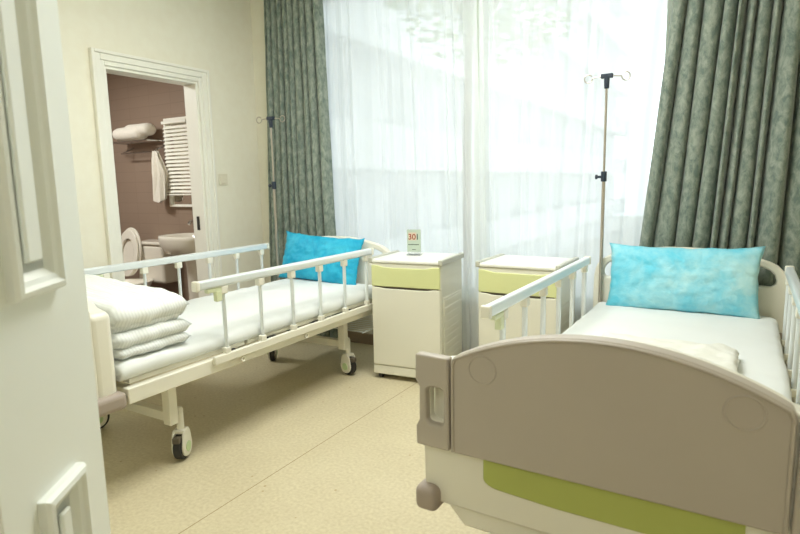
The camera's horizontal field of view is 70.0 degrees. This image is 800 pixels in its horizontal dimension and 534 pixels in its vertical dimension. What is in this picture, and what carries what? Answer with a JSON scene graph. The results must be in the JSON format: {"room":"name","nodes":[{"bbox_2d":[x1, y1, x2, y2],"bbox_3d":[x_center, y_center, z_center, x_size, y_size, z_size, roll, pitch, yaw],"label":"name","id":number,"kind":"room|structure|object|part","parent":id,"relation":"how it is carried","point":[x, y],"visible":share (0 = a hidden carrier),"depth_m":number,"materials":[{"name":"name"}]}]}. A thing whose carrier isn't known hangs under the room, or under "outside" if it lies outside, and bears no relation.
{"room":"hospital room","nodes":[
{"label":"hospital room","id":0,"kind":"room"},
{"bbox_2d":[106,73,193,300],"bbox_3d":[-2.284,-0.738,5.452,2.270,2.450,0.050,4,10,30],"label":"wall","id":1,"kind":"structure","parent":0,"point":[132,100],"depth_m":5.49,"materials":[{"name":"brown tile"}]},
{"bbox_2d":[113,139,164,154],"bbox_3d":[-2.455,-1.118,5.345,0.574,0.114,0.209,4,10,30],"label":"towel rack","id":2,"kind":"object","parent":1,"relation":"attached to","point":[143,140],"visible":0.91,"depth_m":5.29,"materials":[{"name":"silver metal"}]},
{"bbox_2d":[112,123,155,140],"bbox_3d":[-2.470,-1.250,5.306,0.480,0.149,0.163,4,10,30],"label":"rolled towel","id":3,"kind":"object","parent":2,"relation":"on","point":[142,131],"visible":0.97,"depth_m":5.22,"materials":[{"name":"white fabric"}]},
{"bbox_3d":[-2.442,-1.066,5.335,0.520,0.014,0.014,4,10,30],"label":"hanging rail","id":4,"kind":"part","parent":2,"relation":"part of","materials":[{"name":"silver metal"}]},
{"bbox_2d":[113,139,164,144],"bbox_3d":[-2.457,-1.167,5.336,0.574,0.014,0.206,4,10,30],"label":"shelf","id":5,"kind":"object","parent":2,"relation":"attached to","point":[144,140],"depth_m":5.27,"materials":[{"name":"silver metal"}]},
{"bbox_2d":[152,151,167,202],"bbox_3d":[-2.217,-0.824,5.237,0.187,0.470,0.072,4,10,30],"label":"hand towel","id":6,"kind":"object","parent":2,"relation":"hanging from","point":[159,171],"visible":1,"depth_m":5.21,"materials":[{"name":"white fabric"}]},
{"bbox_2d":[161,119,190,195],"bbox_3d":[-2.006,-0.980,5.147,0.330,0.664,0.040,4,10,30],"label":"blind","id":7,"kind":"object","parent":1,"relation":"attached to","point":[182,177],"visible":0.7,"depth_m":5.14,"materials":[{"name":"white plastic"}]},
{"bbox_2d":[163,116,191,206],"bbox_3d":[-2.005,-0.949,5.201,0.330,0.800,0.035,4,10,30],"label":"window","id":8,"kind":"structure","parent":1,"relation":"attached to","point":[174,200],"depth_m":5.22,"materials":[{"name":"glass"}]},
{"bbox_2d":[57,0,264,291],"bbox_3d":[-2.614,-0.456,2.548,0.130,2.950,5.400,4,10,30],"label":"wall","id":9,"kind":"structure","parent":0,"point":[214,36],"depth_m":4.15,"materials":[{"name":"beige paint"}]},
{"bbox_2d":[88,47,221,297],"bbox_3d":[-1.706,-0.370,4.071,0.164,2.102,0.911,4,10,30],"label":"door frame","id":10,"kind":"structure","parent":9,"relation":"in","point":[200,141],"depth_m":4.09,"materials":[{"name":"beige paint"}]},
{"bbox_3d":[-1.548,-0.336,4.388,0.030,0.105,0.004,4,10,30],"label":"strike plate","id":11,"kind":"part","parent":10,"relation":"part of","materials":[{"name":"black metal"}]},
{"bbox_2d":[218,174,227,184],"bbox_3d":[-1.384,-0.685,4.475,0.013,0.086,0.086,4,10,30],"label":"light switch","id":12,"kind":"object","parent":9,"relation":"attached to","point":[223,180],"visible":1,"depth_m":4.47,"materials":[{"name":"beige plastic"}]},
{"bbox_2d":[250,0,270,282],"bbox_3d":[0.967,-0.693,3.675,5.130,2.950,0.220,4,10,30],"label":"wall","id":13,"kind":"structure","parent":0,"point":[256,6],"depth_m":4.71,"materials":[{"name":"beige paint"}]},
{"bbox_2d":[348,331,372,344],"bbox_3d":[0.925,0.641,3.774,4.850,0.085,0.014,4,10,30],"label":"baseboard","id":14,"kind":"structure","parent":13,"relation":"attached to","point":[357,337],"depth_m":4.49,"materials":[{"name":"brown wood"}]},
{"bbox_2d":[323,0,479,351],"bbox_3d":[-0.049,-0.775,4.099,1.404,2.730,0.043,4,10,30],"label":"sheer curtain","id":15,"kind":"object","parent":13,"relation":"hanging from","point":[402,75],"visible":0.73,"depth_m":4.00,"materials":[{"name":"white fabric"}]},
{"bbox_2d":[479,0,667,322],"bbox_3d":[1.003,-0.703,3.466,1.138,2.730,0.051,4,10,30],"label":"sheer curtain","id":16,"kind":"object","parent":13,"relation":"hanging from","point":[541,126],"visible":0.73,"depth_m":3.46,"materials":[{"name":"white fabric"}]},
{"bbox_2d":[477,0,672,84],"bbox_3d":[0.865,-0.883,3.678,3.610,2.270,0.166,4,10,30],"label":"window","id":17,"kind":"structure","parent":13,"relation":"attached to","point":[670,2],"depth_m":3.24,"materials":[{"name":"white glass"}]},
{"bbox_2d":[100,340,490,533],"bbox_3d":[-0.443,1.096,1.497,4.850,0.100,5.400,4,10,30],"label":"floor","id":18,"kind":"structure","parent":0,"point":[293,442],"depth_m":2.65,"materials":[{"name":"beige tile"}]},
{"bbox_2d":[84,236,389,458],"bbox_3d":[-0.994,0.338,3.285,0.954,0.902,2.240,4,10,30],"label":"hospital bed","id":19,"kind":"object","parent":18,"relation":"on","point":[223,321],"visible":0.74,"depth_m":2.94,"materials":[{"name":"beige plastic"}]},
{"bbox_3d":[-1.534,0.285,2.353,0.889,0.488,0.028,4,10,30],"label":"footboard","id":20,"kind":"part","parent":19,"relation":"part of","materials":[{"name":"beige plastic"}]},
{"bbox_2d":[85,274,191,359],"bbox_3d":[-1.345,0.206,2.596,0.761,0.279,0.376,4,10,30],"label":"quilt","id":21,"kind":"object","parent":19,"relation":"on","point":[144,319],"visible":0.53,"depth_m":2.43,"materials":[{"name":"white fabric"}]},
{"bbox_3d":[-1.480,0.156,3.329,0.022,0.292,0.015,4,10,30],"label":"post","id":22,"kind":"part","parent":19,"relation":"part of","materials":[{"name":"white metal"}]},
{"bbox_3d":[-1.038,0.607,2.572,0.050,0.207,0.044,4,10,30],"label":"leg","id":23,"kind":"part","parent":19,"relation":"part of","materials":[{"name":"beige metal"}]},
{"bbox_3d":[-1.359,0.124,3.531,0.022,0.292,0.015,4,10,30],"label":"post","id":24,"kind":"part","parent":19,"relation":"part of","materials":[{"name":"white metal"}]},
{"bbox_3d":[-1.012,0.696,2.626,0.033,0.115,0.034,-1,8,3],"label":"stem","id":25,"kind":"part","parent":19,"relation":"part of","materials":[{"name":"beige metal"}]},
{"bbox_3d":[-1.239,0.092,3.732,0.022,0.292,0.015,4,10,30],"label":"post","id":26,"kind":"part","parent":19,"relation":"part of","materials":[{"name":"white metal"}]},
{"bbox_3d":[-0.819,0.240,2.668,0.022,0.292,0.015,4,10,30],"label":"post","id":27,"kind":"part","parent":19,"relation":"part of","materials":[{"name":"white metal"}]},
{"bbox_3d":[-1.118,0.060,3.934,0.022,0.292,0.015,4,10,30],"label":"post","id":28,"kind":"part","parent":19,"relation":"part of","materials":[{"name":"white metal"}]},
{"bbox_3d":[-0.973,0.259,3.306,0.874,0.082,1.974,4,10,30],"label":"mattress","id":29,"kind":"part","parent":19,"relation":"part of","materials":[{"name":"white fabric"}]},
{"bbox_3d":[-0.958,0.357,3.343,0.896,0.065,1.990,4,10,30],"label":"frame","id":30,"kind":"part","parent":19,"relation":"part of","materials":[{"name":"beige metal"}]},
{"bbox_3d":[-0.698,0.208,2.870,0.022,0.292,0.015,4,10,30],"label":"post","id":31,"kind":"part","parent":19,"relation":"part of","materials":[{"name":"white metal"}]},
{"bbox_3d":[-0.998,0.028,4.135,0.022,0.292,0.015,4,10,30],"label":"post","id":32,"kind":"part","parent":19,"relation":"part of","materials":[{"name":"white metal"}]},
{"bbox_2d":[256,115,284,279],"bbox_3d":[-0.928,-0.433,4.250,0.241,1.344,0.033,3,9,25],"label":"pole","id":33,"kind":"object","parent":19,"relation":"attached to","point":[271,118],"visible":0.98,"depth_m":4.22,"materials":[{"name":"metal"}]},
{"bbox_3d":[-0.578,0.176,3.072,0.022,0.292,0.015,4,10,30],"label":"post","id":34,"kind":"part","parent":19,"relation":"part of","materials":[{"name":"white metal"}]},
{"bbox_3d":[-0.457,0.144,3.273,0.022,0.292,0.015,4,10,30],"label":"post","id":35,"kind":"part","parent":19,"relation":"part of","materials":[{"name":"white metal"}]},
{"bbox_2d":[278,230,364,284],"bbox_3d":[-0.579,-0.061,4.125,0.751,0.381,0.175,5,10,34],"label":"pillow","id":36,"kind":"object","parent":19,"relation":"on","point":[299,247],"visible":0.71,"depth_m":4.05,"materials":[{"name":"blue fabric"}]},
{"bbox_3d":[-0.369,0.430,3.691,0.050,0.207,0.044,4,10,30],"label":"leg","id":37,"kind":"part","parent":19,"relation":"part of","materials":[{"name":"beige metal"}]},
{"bbox_3d":[-0.337,0.112,3.475,0.022,0.292,0.015,4,10,30],"label":"post","id":38,"kind":"part","parent":19,"relation":"part of","materials":[{"name":"white metal"}]},
{"bbox_3d":[-0.342,0.518,3.747,0.034,0.115,0.033,7,11,42],"label":"stem","id":39,"kind":"part","parent":19,"relation":"part of","materials":[{"name":"beige metal"}]},
{"bbox_3d":[-0.447,0.036,4.176,0.944,0.527,0.043,4,10,30],"label":"headboard","id":40,"kind":"part","parent":19,"relation":"part of","materials":[{"name":"beige plastic"}]},
{"bbox_3d":[-0.216,0.080,3.676,0.022,0.292,0.015,4,10,30],"label":"post","id":41,"kind":"part","parent":19,"relation":"part of","materials":[{"name":"white metal"}]},
{"bbox_2d":[368,250,463,377],"bbox_3d":[0.118,0.311,3.724,0.496,0.784,0.415,3,9,24],"label":"base cabinet","id":42,"kind":"object","parent":18,"relation":"on","point":[417,300],"visible":0.84,"depth_m":3.55,"materials":[{"name":"beige plastic"}]},
{"bbox_3d":[-0.102,-0.070,3.766,0.029,0.034,0.415,3,9,24],"label":"edge rail","id":43,"kind":"part","parent":42,"relation":"part of","materials":[{"name":"grey plastic"}]},
{"bbox_3d":[0.031,0.061,3.505,0.458,0.132,0.014,3,9,24],"label":"drawer","id":44,"kind":"part","parent":42,"relation":"part of","materials":[{"name":"plastic"}]},
{"bbox_3d":[0.037,0.381,3.553,0.458,0.502,0.014,3,9,24],"label":"door","id":45,"kind":"part","parent":42,"relation":"part of","materials":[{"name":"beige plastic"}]},
{"bbox_2d":[406,229,421,255],"bbox_3d":[0.092,-0.162,3.723,0.092,0.168,0.056,1,9,17],"label":"number card","id":46,"kind":"object","parent":42,"relation":"on","point":[413,235],"visible":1,"depth_m":3.71,"materials":[{"name":"white paper"}]},
{"bbox_2d":[408,232,415,239],"bbox_3d":[0.081,-0.199,3.713,0.054,0.052,0.001,1,9,17],"label":"number","id":47,"kind":"object","parent":46,"relation":"on","point":[411,233],"depth_m":3.71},
{"bbox_3d":[0.323,-0.050,3.572,0.029,0.034,0.415,3,9,24],"label":"edge rail","id":48,"kind":"part","parent":42,"relation":"part of","materials":[{"name":"grey plastic"}]},
{"bbox_2d":[475,253,578,345],"bbox_3d":[0.763,0.341,3.432,0.496,0.784,0.415,4,10,30],"label":"base cabinet","id":49,"kind":"object","parent":18,"relation":"on","point":[501,274],"visible":0.34,"depth_m":3.25,"materials":[{"name":"beige plastic"}]},
{"bbox_3d":[0.555,-0.043,3.495,0.029,0.034,0.415,4,10,30],"label":"edge rail","id":50,"kind":"part","parent":49,"relation":"part of","materials":[{"name":"grey plastic"}]},
{"bbox_3d":[0.664,0.410,3.271,0.458,0.502,0.014,4,10,30],"label":"door","id":51,"kind":"part","parent":49,"relation":"part of","materials":[{"name":"beige plastic"}]},
{"bbox_3d":[0.657,0.090,3.223,0.458,0.132,0.014,4,10,30],"label":"drawer","id":52,"kind":"part","parent":49,"relation":"part of","materials":[{"name":"plastic"}]},
{"bbox_3d":[0.957,-0.017,3.259,0.029,0.034,0.415,4,10,30],"label":"edge rail","id":53,"kind":"part","parent":49,"relation":"part of","materials":[{"name":"grey plastic"}]},
{"bbox_2d":[416,247,799,533],"bbox_3d":[0.985,0.455,2.218,0.973,0.902,2.252,4,10,31],"label":"hospital bed","id":54,"kind":"object","parent":18,"relation":"on","point":[578,430],"visible":0.96,"depth_m":1.29,"materials":[{"name":"beige plastic"}]},
{"bbox_3d":[0.089,0.344,1.473,0.096,0.246,0.030,4,10,31],"label":"grab handle","id":55,"kind":"part","parent":54,"relation":"part of","materials":[{"name":"beige plastic"}]},
{"bbox_3d":[0.372,0.304,2.071,0.022,0.292,0.015,4,10,31],"label":"post","id":56,"kind":"part","parent":54,"relation":"part of","materials":[{"name":"white metal"}]},
{"bbox_3d":[0.495,0.272,2.271,0.022,0.292,0.015,4,10,31],"label":"post","id":57,"kind":"part","parent":54,"relation":"part of","materials":[{"name":"white metal"}]},
{"bbox_3d":[0.618,0.240,2.471,0.022,0.292,0.015,4,10,31],"label":"post","id":58,"kind":"part","parent":54,"relation":"part of","materials":[{"name":"white metal"}]},
{"bbox_3d":[0.741,0.208,2.671,0.022,0.292,0.015,4,10,31],"label":"post","id":59,"kind":"part","parent":54,"relation":"part of","materials":[{"name":"white metal"}]},
{"bbox_3d":[0.864,0.177,2.870,0.022,0.292,0.015,4,10,31],"label":"post","id":60,"kind":"part","parent":54,"relation":"part of","materials":[{"name":"white metal"}]},
{"bbox_3d":[0.988,0.145,3.071,0.022,0.292,0.015,4,10,31],"label":"post","id":61,"kind":"part","parent":54,"relation":"part of","materials":[{"name":"white metal"}]},
{"bbox_2d":[584,71,630,302],"bbox_3d":[1.143,-0.359,3.217,0.241,1.416,0.032,4,10,30],"label":"pole","id":62,"kind":"object","parent":54,"relation":"on","point":[607,76],"visible":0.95,"depth_m":3.19,"materials":[{"name":"metal"}]},
{"bbox_3d":[0.448,0.403,1.283,0.889,0.488,0.028,4,10,31],"label":"footboard","id":63,"kind":"part","parent":54,"relation":"part of","materials":[{"name":"beige plastic"}]},
{"bbox_3d":[0.441,0.323,1.263,0.713,0.340,0.040,4,10,31],"label":"panel","id":64,"kind":"part","parent":54,"relation":"part of","materials":[{"name":"beige plastic"}]},
{"bbox_2d":[602,332,738,372],"bbox_3d":[0.968,0.336,2.117,0.499,0.091,0.392,4,10,30],"label":"quilt","id":65,"kind":"object","parent":54,"relation":"on","point":[721,354],"visible":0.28,"depth_m":2.10,"materials":[{"name":"white fabric"}]},
{"bbox_3d":[1.001,0.377,2.241,0.874,0.082,1.974,4,10,31],"label":"mattress","id":66,"kind":"part","parent":54,"relation":"part of","materials":[{"name":"white fabric"}]},
{"bbox_2d":[606,243,765,318],"bbox_3d":[1.465,0.066,2.988,0.748,0.372,0.189,5,10,34],"label":"pillow","id":67,"kind":"object","parent":54,"relation":"on","point":[718,281],"visible":0.99,"depth_m":2.91,"materials":[{"name":"blue fabric"}]},
{"bbox_3d":[1.539,0.155,3.104,0.944,0.527,0.043,4,10,31],"label":"headboard","id":68,"kind":"part","parent":54,"relation":"part of","materials":[{"name":"beige plastic"}]},
{"bbox_3d":[1.763,0.198,2.601,0.022,0.292,0.015,4,10,31],"label":"post","id":69,"kind":"part","parent":54,"relation":"part of","materials":[{"name":"white metal"}]},
{"bbox_3d":[1.640,0.230,2.401,0.022,0.292,0.015,4,10,31],"label":"post","id":70,"kind":"part","parent":54,"relation":"part of","materials":[{"name":"white metal"}]},
{"bbox_3d":[1.517,0.262,2.201,0.022,0.292,0.015,4,10,31],"label":"post","id":71,"kind":"part","parent":54,"relation":"part of","materials":[{"name":"white metal"}]},
{"bbox_3d":[1.393,0.294,2.001,0.022,0.292,0.015,4,10,31],"label":"post","id":72,"kind":"part","parent":54,"relation":"part of","materials":[{"name":"white metal"}]},
{"bbox_3d":[0.786,0.392,1.051,0.096,0.246,0.030,4,10,31],"label":"grab handle","id":73,"kind":"part","parent":54,"relation":"part of","materials":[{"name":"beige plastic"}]},
{"bbox_3d":[1.270,0.326,1.801,0.022,0.292,0.015,4,10,31],"label":"post","id":74,"kind":"part","parent":54,"relation":"part of","materials":[{"name":"white metal"}]},
{"bbox_2d":[341,309,372,333],"bbox_3d":[0.904,0.498,3.901,3.570,0.530,0.220,4,10,30],"label":"parapet","id":75,"kind":"object","parent":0,"point":[369,317],"depth_m":4.47,"materials":[{"name":"paint"}]},
{"bbox_3d":[-0.474,-1.826,1.093,5.130,0.100,5.770,4,10,30],"label":"ceiling","id":76,"kind":"structure","parent":0,"visible":0},
{"bbox_2d":[264,0,340,337],"bbox_3d":[-0.807,-0.812,4.449,0.690,2.770,0.105,4,10,30],"label":"velvet curtain","id":77,"kind":"object","parent":76,"relation":"hanging from","point":[295,52],"visible":0.72,"depth_m":4.36,"materials":[{"name":"green fabric"}]},
{"bbox_2d":[639,0,799,285],"bbox_3d":[1.954,-0.633,2.861,1.600,2.770,0.116,4,10,30],"label":"velvet curtain","id":78,"kind":"object","parent":76,"relation":"hanging from","point":[724,173],"visible":0.62,"depth_m":2.97,"materials":[{"name":"green fabric"}]},
{"bbox_3d":[-2.793,0.670,4.715,2.500,0.099,2.200,4,10,30],"label":"floor","id":79,"kind":"structure","parent":0,"visible":0},
{"bbox_2d":[121,227,177,286],"bbox_3d":[-2.481,0.086,5.280,0.580,0.878,0.655,4,10,30],"label":"toilet","id":80,"kind":"object","parent":79,"relation":"on","point":[134,248],"visible":0.42,"depth_m":5.33,"materials":[{"name":"white ceramic"}]},
{"bbox_3d":[-2.561,-0.130,5.376,0.304,0.437,0.078,4,10,30],"label":"seat","id":81,"kind":"part","parent":80,"relation":"part of","materials":[{"name":"white ceramic"}]},
{"bbox_3d":[-2.547,-0.143,5.398,0.320,0.457,0.082,4,10,30],"label":"lid","id":82,"kind":"part","parent":80,"relation":"part of","materials":[{"name":"white ceramic"}]},
{"bbox_3d":[-2.486,0.336,5.220,0.400,0.400,0.480,4,10,30],"label":"bowl","id":83,"kind":"part","parent":80,"relation":"part of","materials":[{"name":"white ceramic"}]},
{"bbox_3d":[-2.295,-0.232,5.383,0.400,0.030,0.205,4,10,30],"label":"cistern lid","id":84,"kind":"part","parent":80,"relation":"part of","materials":[{"name":"white ceramic"}]},
{"bbox_2d":[158,220,198,299],"bbox_3d":[-1.819,0.067,5.019,0.540,0.965,0.420,4,10,30],"label":"washbasin","id":85,"kind":"object","parent":79,"relation":"on","point":[179,243],"visible":0.41,"depth_m":4.87,"materials":[{"name":"white ceramic"}]},
{"bbox_2d":[158,233,195,255],"bbox_3d":[-1.824,-0.184,4.983,0.540,0.192,0.420,4,10,30],"label":"basin","id":86,"kind":"object","parent":85,"relation":"in","point":[179,243],"depth_m":4.79,"materials":[{"name":"white ceramic"}]},
{"bbox_3d":[-0.827,-0.269,0.687,4.850,2.850,0.200,4,10,30],"label":"wall","id":87,"kind":"structure","parent":0,"visible":0},
{"bbox_2d":[0,0,110,533],"bbox_3d":[-0.573,0.074,0.897,0.062,2.078,0.322,-2,8,-5],"label":"door","id":88,"kind":"structure","parent":87,"relation":"in","point":[52,472],"depth_m":0.89,"materials":[{"name":"white paint"}]},
{"bbox_3d":[-0.560,-0.376,0.816,0.020,0.845,0.144,-2,8,-5],"label":"panel moulding","id":89,"kind":"part","parent":88,"relation":"part of","materials":[{"name":"white paint"}]},
{"bbox_3d":[-0.540,0.632,0.971,0.020,0.574,0.130,-2,8,-5],"label":"panel moulding","id":90,"kind":"part","parent":88,"relation":"part of","materials":[{"name":"white paint"}]}
]}

